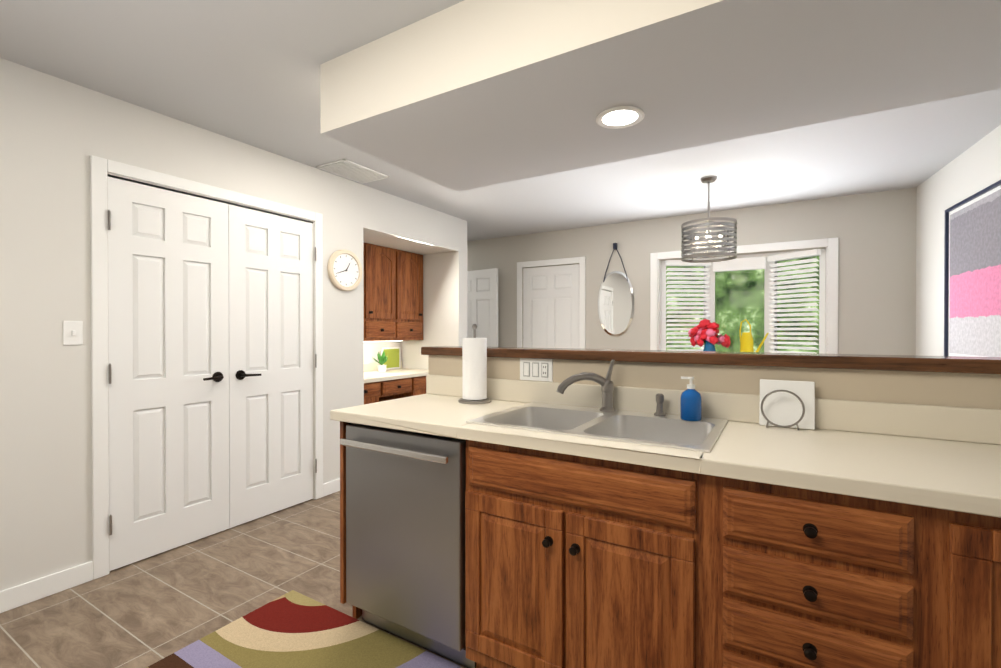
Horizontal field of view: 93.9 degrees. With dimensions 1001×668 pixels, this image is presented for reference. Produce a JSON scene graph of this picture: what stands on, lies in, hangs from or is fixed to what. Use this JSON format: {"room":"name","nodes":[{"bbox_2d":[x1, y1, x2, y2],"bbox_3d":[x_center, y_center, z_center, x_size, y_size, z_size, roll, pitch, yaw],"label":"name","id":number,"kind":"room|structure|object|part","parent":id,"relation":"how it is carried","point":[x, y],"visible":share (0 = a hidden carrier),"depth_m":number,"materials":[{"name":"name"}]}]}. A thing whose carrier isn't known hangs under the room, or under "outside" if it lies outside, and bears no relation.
{"room":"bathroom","nodes":[
{"label":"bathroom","id":0,"kind":"room"},
{"bbox_2d":[0,58,466,590],"bbox_3d":[-2.502,0.004,2.432,0.936,2.440,6.800,0,0,31],"label":"wall","id":1,"kind":"structure","parent":0,"point":[67,149],"depth_m":2.32,"materials":[{"name":"white paint"}]},
{"bbox_2d":[0,561,92,612],"bbox_3d":[-2.947,1.186,0.810,0.013,0.095,3.549,0,0,31],"label":"baseboard","id":2,"kind":"structure","parent":1,"relation":"attached to","point":[34,590],"depth_m":2.18,"materials":[{"name":"white wood"}]},
{"bbox_2d":[63,321,82,344],"bbox_3d":[-2.068,-0.005,2.264,0.013,0.116,0.072,0,0,31],"label":"light switch","id":3,"kind":"object","parent":1,"relation":"attached to","point":[72,332],"visible":1,"depth_m":2.26,"materials":[{"name":"white plastic"}]},
{"bbox_2d":[108,177,228,570],"bbox_3d":[-1.863,0.204,2.661,0.035,2.020,0.607,0,0,31],"label":"closet door leaf","id":4,"kind":"structure","parent":1,"relation":"in","point":[168,304],"depth_m":2.62,"materials":[{"name":"white wood"}]},
{"bbox_3d":[-1.732,0.165,2.938,0.136,2.111,1.362,0,0,31],"label":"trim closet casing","id":5,"kind":"part","parent":1,"relation":"part of","materials":[{"name":"white wood"}]},
{"bbox_2d":[108,210,316,534],"bbox_3d":[-1.668,0.193,2.900,0.012,1.653,1.236,0,0,31],"label":"closet door hinges","id":6,"kind":"object","parent":1,"relation":"attached to","point":[109,228],"visible":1,"depth_m":2.38,"materials":[{"name":"silver metal"}]},
{"bbox_2d":[228,204,312,527],"bbox_3d":[-1.548,0.201,3.184,0.035,2.020,0.607,0,0,31],"label":"closet door leaf","id":7,"kind":"structure","parent":1,"relation":"in","point":[270,256],"depth_m":3.14,"materials":[{"name":"white wood"}]},
{"bbox_2d":[323,478,339,496],"bbox_3d":[-1.225,1.169,3.672,0.013,0.095,0.409,0,0,31],"label":"baseboard","id":8,"kind":"structure","parent":1,"relation":"attached to","point":[333,486],"depth_m":3.56,"materials":[{"name":"white wood"}]},
{"bbox_2d":[327,249,361,290],"bbox_3d":[-1.212,-0.499,3.666,0.030,0.324,0.324,0,0,31],"label":"wall clock","id":9,"kind":"object","parent":1,"relation":"attached to","point":[344,267],"visible":1,"depth_m":3.65,"materials":[{"name":"beige plastic"}]},
{"bbox_2d":[0,491,467,667],"bbox_3d":[-1.239,1.275,2.304,8.600,0.100,7.870,0,0,31],"label":"floor","id":10,"kind":"structure","parent":0,"point":[146,612],"depth_m":2.19,"materials":[{"name":"tile"}]},
{"bbox_2d":[146,590,462,667],"bbox_3d":[-0.493,1.225,1.274,1.820,0.012,1.114,0,0,31],"label":"rug","id":11,"kind":"object","parent":10,"relation":"on","point":[292,629],"visible":0.91,"depth_m":1.82,"materials":[{"name":"multicoloured fabric"}]},
{"bbox_2d":[363,242,427,403],"bbox_3d":[-1.224,0.166,4.675,0.604,2.088,1.310,0,0,31],"label":"cabinet","id":12,"kind":"object","parent":10,"relation":"on","point":[393,294],"visible":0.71,"depth_m":4.77,"materials":[{"name":"brown wood"}]},
{"bbox_3d":[-1.218,0.513,4.175,0.022,0.120,0.397,0,0,31],"label":"drawer","id":13,"kind":"part","parent":12,"relation":"part of","materials":[{"name":"brown wood"}]},
{"bbox_2d":[373,350,388,372],"bbox_3d":[-1.229,0.280,4.849,0.124,0.232,0.246,0,0,31],"label":"plant","id":14,"kind":"object","parent":12,"relation":"on","point":[382,359],"depth_m":4.81,"materials":[{"name":"green plant"}]},
{"bbox_2d":[381,347,399,369],"bbox_3d":[-1.217,0.270,5.208,0.017,0.247,0.280,0,0,31],"label":"picture","id":15,"kind":"object","parent":12,"relation":"attached to","point":[393,361],"depth_m":5.21,"materials":[{"name":"green paper"}]},
{"bbox_3d":[-0.998,0.511,4.541,0.022,0.120,0.397,0,0,31],"label":"drawer","id":16,"kind":"part","parent":12,"relation":"part of","materials":[{"name":"brown wood"}]},
{"bbox_3d":[-0.778,0.509,4.907,0.022,0.120,0.397,0,0,31],"label":"drawer","id":17,"kind":"part","parent":12,"relation":"part of","materials":[{"name":"brown wood"}]},
{"bbox_2d":[330,398,501,664],"bbox_3d":[-0.253,0.790,2.030,0.645,0.872,0.598,0,0,31],"label":"base cabinet","id":18,"kind":"object","parent":10,"relation":"on","point":[401,463],"depth_m":1.76,"materials":[{"name":"silver metal"}]},
{"bbox_2d":[340,423,475,667],"bbox_3d":[-0.259,0.786,2.005,0.621,0.858,0.646,0,0,31],"label":"dishwasher","id":19,"kind":"object","parent":18,"relation":"in","point":[403,490],"depth_m":1.74,"materials":[{"name":"silver metal"}]},
{"bbox_2d":[458,324,490,403],"bbox_3d":[-0.119,0.132,2.160,0.150,0.361,0.150,0,0,31],"label":"paper towel holder","id":20,"kind":"object","parent":18,"relation":"on","point":[474,369],"visible":0.98,"depth_m":2.11,"materials":[{"name":"white paper"}]},
{"bbox_2d":[462,426,733,667],"bbox_3d":[0.357,0.792,1.664,0.778,0.872,0.597,0,0,31],"label":"base cabinet","id":21,"kind":"object","parent":10,"relation":"on","point":[571,508],"depth_m":1.39,"materials":[{"name":"brown wood"}]},
{"bbox_2d":[466,402,727,452],"bbox_3d":[0.351,0.408,1.684,0.800,0.196,0.512,0,0,31],"label":"sink","id":22,"kind":"object","parent":21,"relation":"in","point":[642,426],"depth_m":1.74,"materials":[{"name":"silver metal"}]},
{"bbox_2d":[474,402,605,441],"bbox_3d":[0.169,0.408,1.755,0.345,0.197,0.390,0,0,31],"label":"sink basin","id":23,"kind":"object","parent":22,"relation":"attached to","point":[528,419],"depth_m":1.89,"materials":[{"name":"beige metal"}]},
{"bbox_2d":[556,360,665,415],"bbox_3d":[0.426,0.206,1.811,0.385,0.207,0.185,0,0,31],"label":"faucet","id":24,"kind":"object","parent":22,"relation":"on","point":[607,409],"depth_m":1.86,"materials":[{"name":"silver metal"}]},
{"bbox_2d":[680,376,701,420],"bbox_3d":[0.688,0.233,1.690,0.072,0.154,0.072,0,0,31],"label":"soap bottle","id":25,"kind":"object","parent":22,"relation":"on","point":[690,403],"visible":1,"depth_m":1.66,"materials":[{"name":"blue plastic"}]},
{"bbox_2d":[421,346,1000,373],"bbox_3d":[0.743,0.092,1.858,2.590,0.042,0.198,0,0,31],"label":"bar ledge","id":26,"kind":"structure","parent":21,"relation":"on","point":[897,364],"depth_m":1.64,"materials":[{"name":"brown wood"}]},
{"bbox_2d":[739,319,768,351],"bbox_3d":[2.605,0.095,4.810,0.266,0.507,0.132,0,0,31],"label":"watering can","id":27,"kind":"object","parent":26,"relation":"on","point":[746,341],"visible":0.73,"depth_m":4.80,"materials":[{"name":"yellow metal"}]},
{"bbox_2d":[714,426,945,667],"bbox_3d":[0.876,0.794,1.351,0.434,0.872,0.597,0,0,31],"label":"base cabinet","id":28,"kind":"object","parent":10,"relation":"on","point":[830,552],"depth_m":1.09,"materials":[{"name":"brown wood"}]},
{"bbox_3d":[0.729,0.946,1.105,0.372,0.263,0.022,0,0,31],"label":"drawer","id":29,"kind":"part","parent":28,"relation":"part of","materials":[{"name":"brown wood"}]},
{"bbox_2d":[761,390,804,429],"bbox_3d":[0.937,0.250,1.555,0.127,0.130,0.025,0,0,31],"label":"stand","id":30,"kind":"object","parent":28,"relation":"on","point":[787,426],"visible":0.92,"depth_m":1.55,"materials":[{"name":"silver metal"}]},
{"bbox_2d":[759,379,814,429],"bbox_3d":[0.970,0.236,1.586,0.160,0.158,0.009,0,-11,31],"label":"plate","id":31,"kind":"object","parent":28,"relation":"on","point":[783,408],"visible":0.88,"depth_m":1.58,"materials":[{"name":"white ceramic"}]},
{"bbox_3d":[0.729,0.738,1.104,0.372,0.116,0.022,0,0,31],"label":"drawer","id":32,"kind":"part","parent":28,"relation":"part of","materials":[{"name":"brown wood"}]},
{"bbox_3d":[0.729,0.603,1.103,0.372,0.118,0.022,0,0,31],"label":"drawer","id":33,"kind":"part","parent":28,"relation":"part of","materials":[{"name":"brown wood"}]},
{"bbox_3d":[0.729,0.457,1.102,0.372,0.126,0.022,0,0,31],"label":"drawer","id":34,"kind":"part","parent":28,"relation":"part of","materials":[{"name":"brown wood"}]},
{"bbox_2d":[890,442,1000,667],"bbox_3d":[1.268,0.796,1.115,0.481,0.872,0.597,0,0,31],"label":"base cabinet","id":35,"kind":"object","parent":10,"relation":"on","point":[968,481],"depth_m":0.96,"materials":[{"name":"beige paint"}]},
{"bbox_3d":[1.133,0.737,0.863,0.452,0.683,0.019,0,0,31],"label":"cab door","id":36,"kind":"part","parent":35,"relation":"part of","materials":[{"name":"brown wood"}]},
{"bbox_2d":[0,0,1000,240],"bbox_3d":[-1.239,-1.265,2.288,8.600,0.100,7.870,0,0,31],"label":"ceiling","id":37,"kind":"structure","parent":0,"point":[246,71],"depth_m":2.65,"materials":[{"name":"grey paint"}]},
{"bbox_2d":[316,159,388,183],"bbox_3d":[-1.105,-1.219,3.521,0.300,0.008,0.440,0,0,31],"label":"ceiling vent","id":38,"kind":"object","parent":37,"relation":"in","point":[350,170],"visible":1,"depth_m":3.50,"materials":[{"name":"white metal"}]},
{"bbox_2d":[681,176,736,262],"bbox_3d":[1.634,-0.906,3.672,0.400,0.636,0.400,0,0,31],"label":"pendant chandelier","id":39,"kind":"object","parent":37,"relation":"hanging from","point":[721,248],"visible":1,"depth_m":3.56,"materials":[{"name":"silver metal"}]},
{"bbox_2d":[520,358,552,381],"bbox_3d":[0.160,0.162,2.120,0.164,0.100,0.010,0,0,31],"label":"outlet","id":40,"kind":"object","parent":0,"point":[531,369],"depth_m":2.11,"materials":[{"name":"white plastic"}]},
{"bbox_2d":[574,410,721,457],"bbox_3d":[0.501,0.409,1.555,0.355,0.197,0.390,0,0,31],"label":"sink basin","id":41,"kind":"object","parent":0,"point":[620,429],"depth_m":1.67,"materials":[{"name":"beige paint"}]},
{"bbox_2d":[320,0,1000,191],"bbox_3d":[0.636,-1.057,1.838,2.760,0.310,1.030,0,0,31],"label":"ceiling","id":42,"kind":"structure","parent":0,"point":[465,95],"depth_m":1.70,"materials":[{"name":"white paint"}]},
{"bbox_2d":[596,106,644,128],"bbox_3d":[0.497,-0.898,1.947,0.196,0.010,0.196,0,0,31],"label":"recessed light","id":43,"kind":"object","parent":42,"relation":"in","point":[618,117],"visible":1,"depth_m":1.94,"materials":[{"name":"white glass"}]},
{"bbox_2d":[467,187,916,354],"bbox_3d":[0.475,-0.018,5.980,7.740,2.440,0.550,0,0,31],"label":"wall","id":44,"kind":"structure","parent":0,"point":[866,242],"depth_m":4.45,"materials":[{"name":"grey paint"}]},
{"bbox_2d":[467,268,497,346],"bbox_3d":[-0.334,0.185,6.093,0.760,2.020,0.035,0,0,39],"label":"door leaf","id":45,"kind":"structure","parent":44,"relation":"in","point":[482,299],"depth_m":5.97,"materials":[{"name":"white wood"}]},
{"bbox_2d":[523,264,578,348],"bbox_3d":[0.617,0.189,5.674,0.754,2.018,0.035,0,0,31],"label":"door leaf","id":46,"kind":"structure","parent":44,"relation":"in","point":[550,306],"depth_m":5.65,"materials":[{"name":"white wood"}]},
{"bbox_3d":[0.594,0.154,5.636,0.900,2.100,0.018,0,0,31],"label":"trim door casing","id":47,"kind":"part","parent":44,"relation":"part of","materials":[{"name":"white wood"}]},
{"bbox_2d":[598,243,633,335],"bbox_3d":[1.275,-0.491,5.202,0.410,1.035,0.045,0,0,31],"label":"oval mirror","id":48,"kind":"object","parent":44,"relation":"attached to","point":[616,303],"visible":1,"depth_m":5.21,"materials":[{"name":"clear glass"}]},
{"bbox_2d":[688,319,730,350],"bbox_3d":[2.172,0.093,4.879,0.404,0.509,0.218,0,0,31],"label":"flower vase","id":49,"kind":"object","parent":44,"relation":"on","point":[705,331],"visible":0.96,"depth_m":4.83,"materials":[{"name":"blue"}]},
{"bbox_2d":[661,249,824,353],"bbox_3d":[2.467,-0.221,4.858,1.518,1.140,0.346,0,0,31],"label":"window","id":50,"kind":"structure","parent":44,"relation":"in","point":[736,299],"depth_m":4.94,"materials":[{"name":"white"}]},
{"bbox_2d":[665,249,820,352],"bbox_3d":[2.439,-0.229,4.811,1.396,1.119,0.327,0,0,31],"label":"window blinds","id":51,"kind":"object","parent":50,"relation":"attached to","point":[754,263],"visible":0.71,"depth_m":4.74,"materials":[{"name":"white plastic"}]},
{"bbox_3d":[2.304,-0.192,4.587,1.680,1.345,0.050,0,0,31],"label":"trim window casing","id":52,"kind":"part","parent":44,"relation":"part of","materials":[{"name":"white wood"}]},
{"bbox_2d":[916,125,1000,355],"bbox_3d":[1.669,0.019,-0.007,0.120,2.440,8.870,0,0,26],"label":"wall","id":53,"kind":"structure","parent":0,"point":[973,169],"depth_m":3.50,"materials":[{"name":"white paint"}]},
{"bbox_2d":[944,180,1000,356],"bbox_3d":[2.965,-0.349,2.880,0.030,1.060,1.000,0,0,25],"label":"framed artwork","id":54,"kind":"object","parent":53,"relation":"attached to","point":[972,281],"visible":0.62,"depth_m":2.97,"materials":[{"name":"multicoloured"}]}
]}

